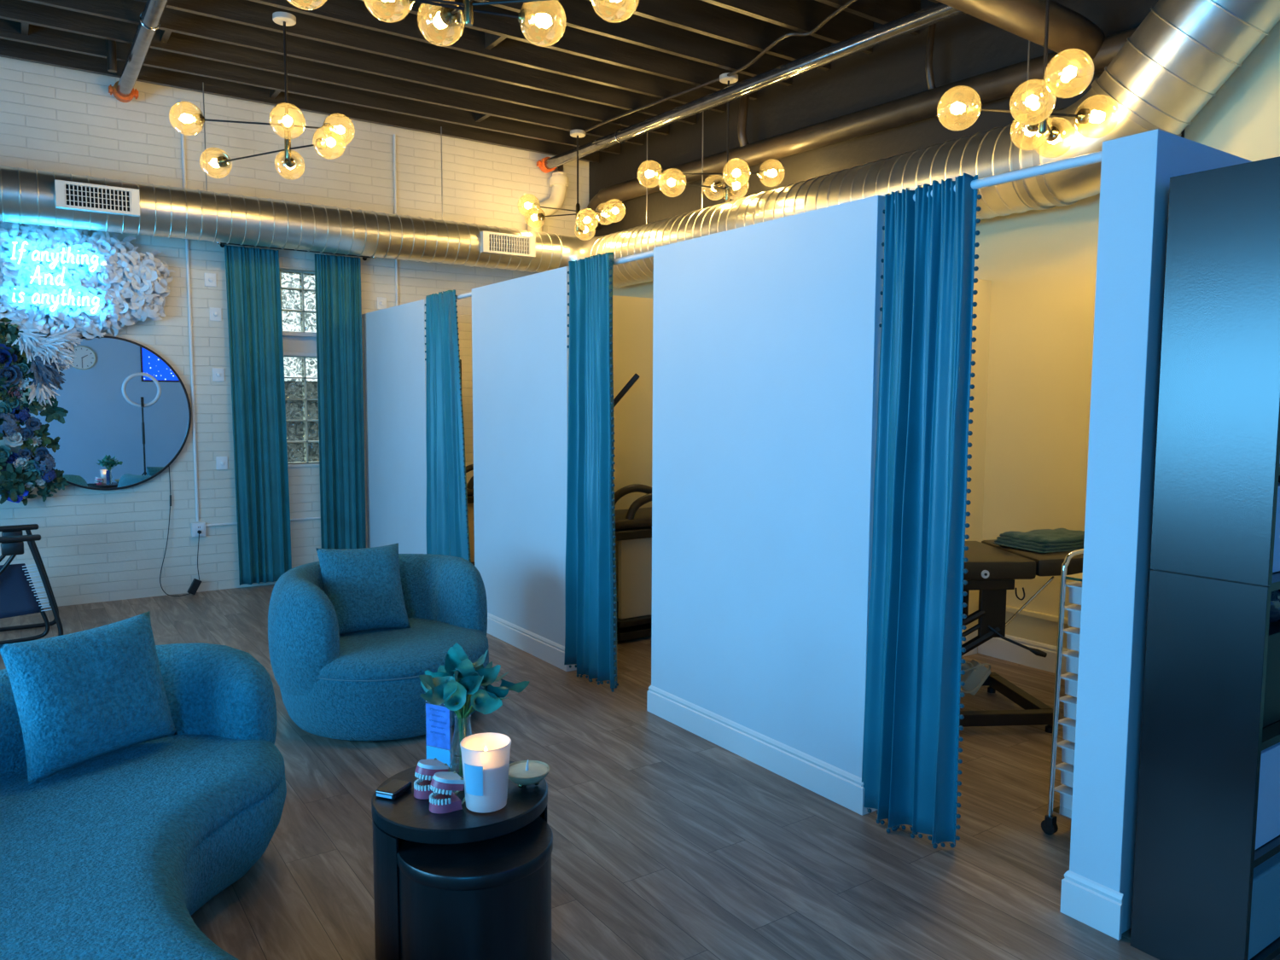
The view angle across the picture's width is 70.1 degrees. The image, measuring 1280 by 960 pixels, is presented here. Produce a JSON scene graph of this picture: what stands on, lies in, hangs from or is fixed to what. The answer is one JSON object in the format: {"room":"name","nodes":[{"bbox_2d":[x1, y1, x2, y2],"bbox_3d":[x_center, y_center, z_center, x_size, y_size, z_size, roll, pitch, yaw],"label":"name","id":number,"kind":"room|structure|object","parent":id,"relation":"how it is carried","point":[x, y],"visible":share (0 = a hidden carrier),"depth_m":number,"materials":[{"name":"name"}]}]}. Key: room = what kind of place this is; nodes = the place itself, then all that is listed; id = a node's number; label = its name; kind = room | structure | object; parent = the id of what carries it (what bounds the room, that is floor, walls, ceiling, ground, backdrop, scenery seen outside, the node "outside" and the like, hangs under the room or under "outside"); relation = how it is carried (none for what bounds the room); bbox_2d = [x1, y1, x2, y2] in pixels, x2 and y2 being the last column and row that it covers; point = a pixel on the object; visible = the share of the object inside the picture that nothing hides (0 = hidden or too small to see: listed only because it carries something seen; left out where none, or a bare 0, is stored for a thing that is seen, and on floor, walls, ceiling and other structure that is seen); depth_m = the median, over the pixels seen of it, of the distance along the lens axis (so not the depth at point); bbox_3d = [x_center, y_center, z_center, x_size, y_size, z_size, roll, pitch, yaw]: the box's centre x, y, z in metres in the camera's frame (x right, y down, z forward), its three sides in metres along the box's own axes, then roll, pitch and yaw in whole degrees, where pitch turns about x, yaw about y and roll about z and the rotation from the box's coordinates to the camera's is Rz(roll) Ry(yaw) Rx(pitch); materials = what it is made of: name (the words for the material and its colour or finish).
{"room":"beauty spa salon","nodes":[
{"label":"beauty spa salon","id":0,"kind":"room"},
{"bbox_2d":[0,56,588,607],"bbox_3d":[-4.032,-1.218,7.454,8.500,4.340,0.300,-3,6,-34],"label":"wall","id":1,"kind":"structure","parent":0,"point":[94,545],"depth_m":7.58,"materials":[{"name":"brick"}]},
{"bbox_2d":[0,221,175,338],"bbox_3d":[-4.631,-1.482,6.691,2.242,0.959,0.215,-3,6,-34],"label":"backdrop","id":2,"kind":"structure","parent":1,"relation":"attached to","point":[130,288],"depth_m":6.88,"materials":[{"name":"white"}]},
{"bbox_2d":[0,310,82,506],"bbox_3d":[-4.505,-0.532,6.745,0.713,1.455,0.275,-3,6,-34],"label":"flower arrangement","id":3,"kind":"object","parent":2,"relation":"hanging from","point":[19,473],"visible":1,"depth_m":6.73,"materials":[{"name":"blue plant"}]},
{"bbox_2d":[11,240,99,314],"bbox_3d":[-4.351,-1.487,6.873,0.680,0.620,0.242,-3,6,-34],"label":"sign","id":4,"kind":"object","parent":2,"relation":"attached to","point":[55,260],"visible":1,"depth_m":6.75,"materials":[{"name":"white plastic"}]},
{"bbox_2d":[19,335,191,490],"bbox_3d":[-4.193,-0.523,7.169,1.210,1.210,0.038,-3,6,-34],"label":"round mirror","id":5,"kind":"object","parent":1,"relation":"attached to","point":[128,418],"visible":0.66,"depth_m":7.20,"materials":[{"name":"black mirror"}]},
{"bbox_2d":[159,465,201,596],"bbox_3d":[-3.778,0.380,7.492,0.320,1.149,0.111,-2,5,-24],"label":"lead","id":6,"kind":"object","parent":5,"relation":"hanging from","point":[195,584],"visible":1,"depth_m":7.54,"materials":[{"name":"black"}]},
{"bbox_2d":[180,100,198,521],"bbox_3d":[-3.689,-1.350,7.480,0.029,3.400,0.024,-3,6,-34],"label":"conduit","id":7,"kind":"object","parent":1,"relation":"attached to","point":[182,102],"visible":0.96,"depth_m":7.49,"materials":[{"name":"white"}]},
{"bbox_2d":[215,242,376,260],"bbox_3d":[-2.945,-1.975,7.872,1.326,0.040,0.137,-3,6,-34],"label":"curtain rod","id":8,"kind":"object","parent":1,"relation":"attached to","point":[222,244],"visible":0.63,"depth_m":7.79,"materials":[{"name":"black"}]},
{"bbox_2d":[224,244,291,585],"bbox_3d":[-3.229,-0.527,7.739,0.455,2.830,0.067,-3,6,-34],"label":"curtain","id":9,"kind":"object","parent":8,"relation":"hanging from","point":[253,275],"visible":0.98,"depth_m":7.74,"materials":[{"name":"teal fabric"}]},
{"bbox_2d":[314,253,366,549],"bbox_3d":[-2.660,-0.557,8.133,0.412,2.830,0.076,-3,6,-34],"label":"curtain","id":10,"kind":"object","parent":8,"relation":"hanging from","point":[337,278],"visible":0.89,"depth_m":8.12,"materials":[{"name":"teal fabric"}]},
{"bbox_2d":[279,269,319,467],"bbox_3d":[-3.055,-0.978,8.076,0.990,1.725,0.202,-3,6,-34],"label":"window","id":11,"kind":"structure","parent":1,"relation":"in","point":[302,345],"depth_m":8.12,"materials":[{"name":"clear glass"}]},
{"bbox_2d":[393,133,398,305],"bbox_3d":[-2.244,-2.239,8.401,0.029,1.830,0.024,-3,6,-34],"label":"conduit","id":12,"kind":"object","parent":1,"relation":"attached to","point":[394,135],"visible":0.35,"depth_m":8.36,"materials":[{"name":"white"}]},
{"bbox_2d":[527,172,568,232],"bbox_3d":[-0.923,-2.754,9.165,0.449,0.666,0.190,-3,6,-34],"label":"pipe","id":13,"kind":"object","parent":1,"relation":"attached to","point":[559,181],"visible":0.8,"depth_m":9.13,"materials":[{"name":"beige"}]},
{"bbox_2d":[0,0,966,162],"bbox_3d":[-1.090,-2.916,3.039,8.500,0.390,10.640,-3,6,-34],"label":"ceiling","id":14,"kind":"structure","parent":0,"point":[492,85],"depth_m":6.57,"materials":[{"name":"black metal"}]},
{"bbox_2d":[105,39,116,72],"bbox_3d":[-3.696,-3.063,6.380,0.076,0.400,0.076,-3,6,-34],"label":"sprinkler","id":15,"kind":"object","parent":14,"relation":"hanging from","point":[111,45],"visible":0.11,"depth_m":6.37,"materials":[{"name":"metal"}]},
{"bbox_2d":[108,0,168,102],"bbox_3d":[-1.186,-2.740,2.981,0.200,0.372,9.830,-3,6,-34],"label":"pipe","id":16,"kind":"object","parent":14,"relation":"hanging from","point":[123,90],"visible":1,"depth_m":6.07,"materials":[{"name":"grey metal"}]},
{"bbox_2d":[168,11,354,180],"bbox_3d":[-2.417,-2.501,5.934,1.292,0.925,0.946,3,5,25],"label":"globe chandelier","id":17,"kind":"object","parent":14,"relation":"hanging from","point":[284,19],"visible":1,"depth_m":5.83,"materials":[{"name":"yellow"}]},
{"bbox_2d":[288,0,639,46],"bbox_3d":[-0.674,-2.285,3.585,1.300,0.945,0.768,2,5,15],"label":"globe chandelier","id":18,"kind":"object","parent":14,"relation":"hanging from","point":[448,14],"visible":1,"depth_m":3.75,"materials":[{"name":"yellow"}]},
{"bbox_2d":[517,129,625,240],"bbox_3d":[-0.612,-2.680,8.276,1.039,0.945,0.702,1,5,9],"label":"globe chandelier","id":19,"kind":"object","parent":14,"relation":"hanging from","point":[581,227],"visible":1,"depth_m":8.28,"materials":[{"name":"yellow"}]},
{"bbox_2d":[0,0,1279,287],"bbox_3d":[-1.923,-2.235,4.322,8.279,1.508,6.698,-3,6,-34],"label":"air duct","id":20,"kind":"object","parent":14,"relation":"hanging from","point":[1182,53],"visible":0.81,"depth_m":6.36,"materials":[{"name":"metal"}]},
{"bbox_2d":[54,179,139,216],"bbox_3d":[-3.905,-2.025,6.579,0.520,0.185,0.085,-3,6,-34],"label":"vent grille","id":21,"kind":"object","parent":20,"relation":"attached to","point":[72,197],"depth_m":6.56,"materials":[{"name":"white metal"}]},
{"bbox_2d":[480,231,535,257],"bbox_3d":[-1.220,-2.169,8.423,0.530,0.185,0.085,-3,6,-34],"label":"vent grille","id":22,"kind":"object","parent":20,"relation":"attached to","point":[493,244],"depth_m":8.40,"materials":[{"name":"white metal"}]},
{"bbox_2d":[637,72,785,201],"bbox_3d":[0.547,-2.548,6.825,1.022,0.955,0.874,-3,6,-34],"label":"globe chandelier","id":23,"kind":"object","parent":14,"relation":"hanging from","point":[735,174],"visible":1,"depth_m":6.88,"materials":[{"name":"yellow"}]},
{"bbox_2d":[584,0,856,132],"bbox_3d":[0.952,-2.955,6.138,0.232,0.029,5.024,-3,6,-32],"label":"conduit","id":24,"kind":"object","parent":14,"relation":"attached to","point":[825,20],"visible":1,"depth_m":6.61,"materials":[{"name":"metal"}]},
{"bbox_2d":[536,1,963,173],"bbox_3d":[1.673,-2.774,5.200,0.201,0.568,9.434,-3,6,-34],"label":"pipe","id":25,"kind":"object","parent":14,"relation":"hanging from","point":[938,12],"visible":0.98,"depth_m":6.31,"materials":[{"name":"grey metal"}]},
{"bbox_2d":[584,0,1138,231],"bbox_3d":[0.132,-2.650,6.362,2.453,0.717,5.631,-3,6,-34],"label":"duct","id":26,"kind":"object","parent":14,"relation":"hanging from","point":[1068,28],"visible":0.88,"depth_m":5.64,"materials":[{"name":"metal"}]},
{"bbox_2d":[936,0,1119,157],"bbox_3d":[1.945,-2.219,4.304,0.913,1.175,0.673,-3,6,-34],"label":"globe chandelier","id":27,"kind":"object","parent":14,"relation":"hanging from","point":[1036,107],"visible":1,"depth_m":4.38,"materials":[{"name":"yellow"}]},
{"bbox_2d":[362,195,884,778],"bbox_3d":[-0.776,-0.103,5.970,0.115,2.395,5.990,-3,6,-34],"label":"wall","id":28,"kind":"structure","parent":0,"point":[766,335],"depth_m":4.18,"materials":[{"name":"white paint"}]},
{"bbox_2d":[456,291,471,299],"bbox_3d":[-1.380,-1.343,6.748,0.032,0.031,0.886,-3,6,-34],"label":"curtain rod","id":29,"kind":"object","parent":28,"relation":"attached to","point":[467,294],"visible":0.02,"depth_m":6.56,"materials":[{"name":"white"}]},
{"bbox_2d":[424,289,471,562],"bbox_3d":[-1.449,-0.197,6.861,0.107,2.407,0.794,-3,6,-34],"label":"curtain","id":30,"kind":"object","parent":29,"relation":"hanging from","point":[447,514],"visible":0.78,"depth_m":6.83,"materials":[{"name":"teal fabric"}]},
{"bbox_2d":[486,612,576,671],"bbox_3d":[-0.766,1.023,6.032,0.129,0.140,1.348,-3,6,-34],"label":"baseboard","id":31,"kind":"structure","parent":28,"relation":"attached to","point":[553,653],"depth_m":5.84,"materials":[{"name":"white"}]},
{"bbox_2d":[613,250,653,265],"bbox_3d":[-0.133,-1.181,4.946,0.032,0.031,0.861,-3,6,-34],"label":"curtain rod","id":32,"kind":"object","parent":28,"relation":"attached to","point":[650,253],"visible":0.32,"depth_m":4.78,"materials":[{"name":"white"}]},
{"bbox_2d":[564,252,618,692],"bbox_3d":[-0.264,-0.039,5.109,0.111,2.397,0.529,-3,6,-34],"label":"curtain","id":33,"kind":"object","parent":32,"relation":"hanging from","point":[590,591],"visible":1,"depth_m":5.13,"materials":[{"name":"teal fabric"}]},
{"bbox_2d":[646,685,877,815],"bbox_3d":[0.506,1.184,4.192,0.129,0.140,1.463,-3,6,-34],"label":"baseboard","id":34,"kind":"structure","parent":28,"relation":"attached to","point":[845,788],"depth_m":4.02,"materials":[{"name":"white wood"}]},
{"bbox_2d":[913,151,1101,201],"bbox_3d":[1.166,-1.002,3.068,0.032,0.031,0.841,-3,6,-34],"label":"curtain rod","id":35,"kind":"object","parent":28,"relation":"attached to","point":[1096,157],"visible":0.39,"depth_m":2.91,"materials":[{"name":"white metal"}]},
{"bbox_2d":[861,173,982,849],"bbox_3d":[0.996,0.135,3.315,0.121,2.380,0.442,-3,6,-34],"label":"curtain","id":36,"kind":"object","parent":35,"relation":"hanging from","point":[910,771],"visible":1,"depth_m":3.30,"materials":[{"name":"teal fabric"}]},
{"bbox_2d":[612,295,653,597],"bbox_3d":[0.040,-0.168,6.912,2.300,2.372,0.120,-3,6,-34],"label":"wall","id":37,"kind":"structure","parent":0,"point":[632,317],"depth_m":6.74,"materials":[{"name":"beige paint"}]},
{"bbox_2d":[0,583,1279,959],"bbox_3d":[-1.052,1.371,3.318,8.500,0.100,10.440,-3,6,-34],"label":"floor","id":38,"kind":"structure","parent":0,"point":[670,843],"depth_m":3.33,"materials":[{"name":"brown wood"}]},
{"bbox_2d":[0,523,63,644],"bbox_3d":[-4.378,0.714,5.958,0.994,0.732,0.670,-3,6,-34],"label":"recliner","id":39,"kind":"object","parent":38,"relation":"on","point":[19,596],"visible":0.86,"depth_m":5.91,"materials":[{"name":"black"}]},
{"bbox_2d":[0,642,286,959],"bbox_3d":[-1.591,1.055,2.140,1.556,0.700,2.637,-2,5,-26],"label":"curved sofa","id":40,"kind":"object","parent":38,"relation":"on","point":[110,856],"visible":0.91,"depth_m":2.69,"materials":[{"name":"blue fabric"}]},
{"bbox_2d":[0,610,177,785],"bbox_3d":[-1.787,0.694,2.982,0.228,0.439,0.486,4,6,34],"label":"cushion","id":41,"kind":"object","parent":40,"relation":"on","point":[82,696],"visible":1,"depth_m":2.90,"materials":[{"name":"blue fabric"}]},
{"bbox_2d":[267,553,488,740],"bbox_3d":[-1.313,0.824,4.703,1.088,0.755,1.123,5,7,44],"label":"swivel armchair","id":42,"kind":"object","parent":38,"relation":"on","point":[365,684],"visible":0.77,"depth_m":4.28,"materials":[{"name":"teal fabric"}]},
{"bbox_2d":[315,542,410,634],"bbox_3d":[-1.434,0.563,4.739,0.434,0.430,0.263,-3,6,-32],"label":"cushion","id":43,"kind":"object","parent":42,"relation":"on","point":[363,587],"visible":0.89,"depth_m":4.68,"materials":[{"name":"blue fabric"}]},
{"bbox_2d":[318,617,488,680],"bbox_3d":[-1.303,0.832,4.694,1.052,0.098,1.022,5,7,44],"label":"seat cushion","id":44,"kind":"object","parent":42,"relation":"on","point":[382,654],"depth_m":4.40,"materials":[{"name":"blue fabric"}]},
{"bbox_2d":[371,757,547,959],"bbox_3d":[-0.519,1.138,2.666,0.500,0.480,0.500,-3,6,-34],"label":"side table","id":45,"kind":"object","parent":38,"relation":"on","point":[406,817],"visible":0.52,"depth_m":2.49,"materials":[{"name":"black wood"}]},
{"bbox_2d":[375,779,412,799],"bbox_3d":[-0.708,0.889,2.623,0.064,0.020,0.092,2,5,20],"label":"case","id":46,"kind":"object","parent":45,"relation":"on","point":[394,788],"visible":1,"depth_m":2.60,"materials":[{"name":"black plastic"}]},
{"bbox_2d":[413,757,451,799],"bbox_3d":[-0.601,0.851,2.622,0.102,0.097,0.075,-4,7,-44],"label":"model","id":47,"kind":"object","parent":45,"relation":"on","point":[424,767],"visible":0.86,"depth_m":2.59},
{"bbox_2d":[425,703,450,766],"bbox_3d":[-0.619,0.783,2.810,0.100,0.200,0.070,3,5,27],"label":"sign holder","id":48,"kind":"object","parent":45,"relation":"on","point":[437,717],"visible":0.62,"depth_m":2.81,"materials":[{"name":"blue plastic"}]},
{"bbox_2d":[429,771,465,813],"bbox_3d":[-0.535,0.859,2.530,0.102,0.097,0.075,-3,6,-32],"label":"model","id":49,"kind":"object","parent":45,"relation":"on","point":[440,801],"visible":0.97,"depth_m":2.50},
{"bbox_2d":[449,714,472,772],"bbox_3d":[-0.527,0.795,2.722,0.080,0.192,0.080,-3,6,-34],"label":"glass vase","id":50,"kind":"object","parent":45,"relation":"on","point":[453,755],"visible":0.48,"depth_m":2.71,"materials":[{"name":"glass"}]},
{"bbox_2d":[418,642,529,775],"bbox_3d":[-0.515,0.684,2.715,0.318,0.392,0.291,-3,6,-34],"label":"calla lilies","id":51,"kind":"object","parent":50,"relation":"in","point":[459,677],"visible":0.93,"depth_m":2.67,"materials":[{"name":"teal plant"}]},
{"bbox_2d":[418,674,449,690],"bbox_3d":[-0.598,0.603,2.693,0.090,0.056,0.069,3,6,29],"label":"flower","id":52,"kind":"object","parent":51,"relation":"on","point":[437,683],"depth_m":2.67,"materials":[{"name":"teal plant"}]},
{"bbox_2d":[420,683,452,704],"bbox_3d":[-0.586,0.617,2.624,0.095,0.047,0.062,-2,5,-20],"label":"flower","id":53,"kind":"object","parent":51,"relation":"on","point":[439,695],"depth_m":2.62,"materials":[{"name":"teal plant"}]},
{"bbox_2d":[442,670,458,694],"bbox_3d":[-0.546,0.587,2.639,0.045,0.086,0.081,-2,5,-21],"label":"flower","id":54,"kind":"object","parent":51,"relation":"on","point":[450,683],"depth_m":2.62,"materials":[{"name":"teal plant"}]},
{"bbox_2d":[444,652,463,681],"bbox_3d":[-0.536,0.560,2.688,0.070,0.099,0.068,2,7,17],"label":"flower","id":55,"kind":"object","parent":51,"relation":"on","point":[454,661],"depth_m":2.69,"materials":[{"name":"teal plant"}]},
{"bbox_2d":[442,680,466,710],"bbox_3d":[-0.531,0.612,2.618,0.050,0.096,0.051,-4,6,-42],"label":"flower","id":56,"kind":"object","parent":51,"relation":"on","point":[455,691],"depth_m":2.62,"materials":[{"name":"teal plant"}]},
{"bbox_2d":[447,646,462,668],"bbox_3d":[-0.537,0.539,2.712,0.068,0.099,0.070,-3,-1,26],"label":"flower","id":57,"kind":"object","parent":51,"relation":"on","point":[454,654],"depth_m":2.69,"materials":[{"name":"teal plant"}]},
{"bbox_2d":[449,642,468,675],"bbox_3d":[-0.547,0.539,2.710,0.068,0.099,0.070,-8,3,4],"label":"flower","id":58,"kind":"object","parent":51,"relation":"on","point":[457,654],"depth_m":2.70,"materials":[{"name":"teal plant"}]},
{"bbox_2d":[454,657,478,677],"bbox_3d":[-0.507,0.553,2.680,0.068,0.099,0.070,11,13,-3],"label":"flower","id":59,"kind":"object","parent":51,"relation":"on","point":[464,667],"depth_m":2.67,"materials":[{"name":"teal plant"}]},
{"bbox_2d":[458,674,483,694],"bbox_3d":[-0.487,0.594,2.643,0.090,0.068,0.056,1,5,13],"label":"flower","id":60,"kind":"object","parent":51,"relation":"on","point":[468,684],"depth_m":2.66,"materials":[{"name":"teal plant"}]},
{"bbox_2d":[474,654,483,686],"bbox_3d":[-0.487,0.583,2.777,0.048,0.093,0.064,-1,5,-13],"label":"flower","id":61,"kind":"object","parent":51,"relation":"on","point":[481,666],"depth_m":2.76,"materials":[{"name":"teal plant"}]},
{"bbox_2d":[469,664,500,686],"bbox_3d":[-0.458,0.580,2.688,0.091,0.069,0.060,-2,5,-24],"label":"flower","id":62,"kind":"object","parent":51,"relation":"on","point":[486,677],"depth_m":2.68,"materials":[{"name":"teal plant"}]},
{"bbox_2d":[470,689,502,714],"bbox_3d":[-0.442,0.641,2.644,0.101,0.061,0.051,1,5,5],"label":"flower","id":63,"kind":"object","parent":51,"relation":"on","point":[487,701],"depth_m":2.65,"materials":[{"name":"teal plant"}]},
{"bbox_2d":[477,672,507,682],"bbox_3d":[-0.442,0.591,2.709,0.089,0.045,0.074,3,5,26],"label":"flower","id":64,"kind":"object","parent":51,"relation":"on","point":[488,677],"depth_m":2.69,"materials":[{"name":"teal plant"}]},
{"bbox_2d":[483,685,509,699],"bbox_3d":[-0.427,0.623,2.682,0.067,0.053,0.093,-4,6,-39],"label":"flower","id":65,"kind":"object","parent":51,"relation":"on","point":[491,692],"depth_m":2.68,"materials":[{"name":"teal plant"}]},
{"bbox_2d":[485,684,509,700],"bbox_3d":[-0.433,0.627,2.695,0.097,0.060,0.048,5,7,43],"label":"flower","id":66,"kind":"object","parent":51,"relation":"on","point":[503,690],"depth_m":2.68,"materials":[{"name":"teal plant"}]},
{"bbox_2d":[499,678,529,692],"bbox_3d":[-0.380,0.614,2.722,0.097,0.052,0.051,3,5,26],"label":"flower","id":67,"kind":"object","parent":51,"relation":"on","point":[505,686],"depth_m":2.71,"materials":[{"name":"teal plant"}]},
{"bbox_2d":[459,732,511,813],"bbox_3d":[-0.428,0.815,2.538,0.140,0.183,0.140,-3,6,-34],"label":"glass candle","id":68,"kind":"object","parent":45,"relation":"on","point":[485,756],"visible":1,"depth_m":2.49,"materials":[{"name":"white glass"}]},
{"bbox_2d":[508,759,550,788],"bbox_3d":[-0.331,0.858,2.680,0.136,0.075,0.136,-3,6,-34],"label":"candle","id":69,"kind":"object","parent":45,"relation":"on","point":[523,772],"visible":0.93,"depth_m":2.67,"materials":[{"name":"white wax"}]},
{"bbox_2d":[459,359,474,564],"bbox_3d":[-1.251,-0.139,8.661,1.590,1.970,0.590,-3,6,-34],"label":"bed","id":70,"kind":"object","parent":38,"relation":"on","point":[470,485],"visible":0.04,"depth_m":8.26,"materials":[{"name":"black"}]},
{"bbox_2d":[396,815,552,959],"bbox_3d":[-0.456,1.189,2.546,0.426,0.398,0.426,-3,6,-34],"label":"side table","id":71,"kind":"object","parent":38,"relation":"on","point":[487,899],"visible":0.69,"depth_m":2.38,"materials":[{"name":"black wood"}]},
{"bbox_2d":[613,373,651,641],"bbox_3d":[0.270,0.137,6.592,1.450,1.781,0.590,-3,6,-34],"label":"bed","id":72,"kind":"object","parent":38,"relation":"on","point":[633,526],"visible":0.32,"depth_m":6.16,"materials":[{"name":"black"}]},
{"bbox_2d":[959,539,1083,733],"bbox_3d":[1.744,0.777,4.756,1.350,0.867,0.720,0,5,-5],"label":"massage table","id":73,"kind":"object","parent":38,"relation":"on","point":[993,569],"visible":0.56,"depth_m":4.53,"materials":[{"name":"black metal"}]},
{"bbox_2d":[991,528,1084,552],"bbox_3d":[2.193,0.308,4.833,0.530,0.076,0.347,-2,5,-23],"label":"folded towel","id":74,"kind":"object","parent":73,"relation":"on","point":[1058,539],"visible":0.84,"depth_m":4.71,"materials":[{"name":"teal fabric"}]},
{"bbox_2d":[1041,548,1083,834],"bbox_3d":[1.753,0.795,3.354,0.372,1.063,0.334,-3,6,-34],"label":"cart","id":75,"kind":"object","parent":38,"relation":"on","point":[1049,825],"visible":0.2,"depth_m":3.38,"materials":[{"name":"silver metal"}]},
{"bbox_2d":[1053,784,1072,809],"bbox_3d":[1.750,1.198,3.402,0.294,0.072,0.280,-3,6,-34],"label":"tray","id":76,"kind":"object","parent":75,"relation":"on","point":[1065,790],"depth_m":3.42,"materials":[{"name":"white"}]},
{"bbox_2d":[1055,762,1073,787],"bbox_3d":[1.750,1.112,3.394,0.294,0.072,0.280,-3,6,-34],"label":"tray","id":77,"kind":"object","parent":75,"relation":"on","point":[1066,768],"depth_m":3.42,"materials":[{"name":"white"}]},
{"bbox_2d":[1057,739,1075,765],"bbox_3d":[1.750,1.026,3.387,0.294,0.072,0.280,-3,6,-34],"label":"tray","id":78,"kind":"object","parent":75,"relation":"on","point":[1067,747],"depth_m":3.41,"materials":[{"name":"white"}]},
{"bbox_2d":[1058,717,1076,743],"bbox_3d":[1.751,0.940,3.380,0.294,0.072,0.280,-3,6,-34],"label":"tray","id":79,"kind":"object","parent":75,"relation":"on","point":[1069,724],"depth_m":3.40,"materials":[{"name":"white"}]},
{"bbox_2d":[1059,694,1076,720],"bbox_3d":[1.751,0.854,3.373,0.294,0.072,0.280,-3,6,-34],"label":"tray","id":80,"kind":"object","parent":75,"relation":"on","point":[1070,701],"depth_m":3.39,"materials":[{"name":"white"}]},
{"bbox_2d":[1060,672,1077,697],"bbox_3d":[1.752,0.767,3.365,0.294,0.072,0.280,-3,6,-34],"label":"tray","id":81,"kind":"object","parent":75,"relation":"on","point":[1071,678],"depth_m":3.39,"materials":[{"name":"white"}]},
{"bbox_2d":[1062,649,1079,674],"bbox_3d":[1.752,0.681,3.358,0.294,0.072,0.280,-3,6,-34],"label":"tray","id":82,"kind":"object","parent":75,"relation":"on","point":[1072,655],"depth_m":3.38,"materials":[{"name":"white"}]},
{"bbox_2d":[1063,627,1080,651],"bbox_3d":[1.752,0.595,3.351,0.294,0.072,0.280,-3,6,-34],"label":"tray","id":83,"kind":"object","parent":75,"relation":"on","point":[1073,633],"depth_m":3.37,"materials":[{"name":"white"}]},
{"bbox_2d":[1064,604,1081,628],"bbox_3d":[1.753,0.509,3.343,0.294,0.072,0.280,-3,6,-34],"label":"tray","id":84,"kind":"object","parent":75,"relation":"on","point":[1073,610],"depth_m":3.36,"materials":[{"name":"white"}]},
{"bbox_2d":[1065,581,1082,605],"bbox_3d":[1.753,0.423,3.336,0.294,0.072,0.280,-3,6,-34],"label":"tray","id":85,"kind":"object","parent":75,"relation":"on","point":[1075,588],"depth_m":3.36,"materials":[{"name":"white"}]},
{"bbox_2d":[1130,156,1279,959],"bbox_3d":[1.936,0.263,2.764,0.948,2.228,0.300,-3,6,-34],"label":"cabinet","id":86,"kind":"object","parent":38,"relation":"on","point":[1213,601],"visible":0.97,"depth_m":2.48,"materials":[{"name":"black laminate"}]},
{"bbox_2d":[1247,851,1279,959],"bbox_3d":[1.708,1.201,2.694,0.345,0.231,0.270,-3,6,-34],"label":"storage bin","id":87,"kind":"object","parent":86,"relation":"on","point":[1265,920],"visible":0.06,"depth_m":2.56,"materials":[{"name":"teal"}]},
{"bbox_2d":[1255,742,1279,849],"bbox_3d":[1.693,0.869,2.646,0.295,0.271,0.245,-3,6,-34],"label":"box","id":88,"kind":"object","parent":86,"relation":"on","point":[1268,811],"visible":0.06,"depth_m":2.53,"materials":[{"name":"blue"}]},
{"bbox_2d":[1262,619,1279,727],"bbox_3d":[1.750,0.547,2.666,0.250,0.260,0.210,-3,6,-34],"label":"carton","id":89,"kind":"object","parent":86,"relation":"on","point":[1271,704],"visible":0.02,"depth_m":2.55,"materials":[{"name":"black"}]},
{"bbox_2d":[1272,482,1279,572],"bbox_3d":[1.720,0.129,2.615,0.220,0.241,0.200,-3,6,-34],"label":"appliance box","id":90,"kind":"object","parent":86,"relation":"on","point":[1276,567],"visible":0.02,"depth_m":2.52,"materials":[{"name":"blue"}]},
{"bbox_2d":[612,19,1279,648],"bbox_3d":[2.466,-1.024,5.480,0.150,4.340,10.340,-3,6,-34],"label":"wall","id":91,"kind":"structure","parent":0,"point":[1040,265],"depth_m":5.44,"materials":[{"name":"beige paint"}]},
{"bbox_2d":[588,0,1184,236],"bbox_3d":[1.152,-2.663,7.121,0.012,1.360,5.919,-3,6,-34],"label":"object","id":92,"kind":"structure","parent":91,"relation":"attached to","point":[965,46],"depth_m":6.57,"materials":[{"name":"black"}]},
{"bbox_2d":[977,634,1070,674],"bbox_3d":[2.759,1.110,5.071,0.018,0.160,2.010,-3,6,-34],"label":"baseboard","id":93,"kind":"structure","parent":91,"relation":"attached to","point":[999,648],"depth_m":5.63,"materials":[{"name":"white"}]},
{"bbox_2d":[1006,605,1067,624],"bbox_3d":[2.755,0.863,5.046,0.030,0.035,2.010,-3,6,-34],"label":"trim","id":94,"kind":"structure","parent":91,"relation":"attached to","point":[1010,609],"depth_m":5.54,"materials":[{"name":"beige paint"}]},
{"bbox_2d":[962,278,991,652],"bbox_3d":[1.214,-0.019,5.214,2.300,2.372,0.120,-3,6,-34],"label":"wall","id":95,"kind":"structure","parent":0,"point":[982,310],"depth_m":5.74,"materials":[{"name":"beige paint"}]},
{"bbox_2d":[1069,128,1251,933],"bbox_3d":[2.395,0.139,3.405,2.415,2.372,0.160,-3,6,-34],"label":"wall","id":96,"kind":"structure","parent":0,"point":[1137,170],"depth_m":2.70,"materials":[{"name":"white paint"}]},
{"bbox_2d":[1060,870,1123,940],"bbox_3d":[1.507,1.298,2.894,0.299,0.140,0.186,-3,6,-34],"label":"baseboard","id":97,"kind":"structure","parent":96,"relation":"attached to","point":[1098,906],"depth_m":2.80,"materials":[{"name":"white wood"}]},
{"label":"outside","id":98,"kind":"structure","parent":0,"visible":0},
{"bbox_3d":[-13.833,0.121,20.150,40.000,0.050,31.260,-3,6,-34],"label":"ground","id":99,"kind":"structure","parent":98,"visible":0},
{"bbox_2d":[284,380,319,462],"bbox_3d":[-3.687,-0.266,12.420,16.000,2.110,0.200,-3,6,-34],"label":"wall","id":100,"kind":"structure","parent":99,"relation":"on","point":[311,408],"depth_m":11.78,"materials":[{"name":"glass"}]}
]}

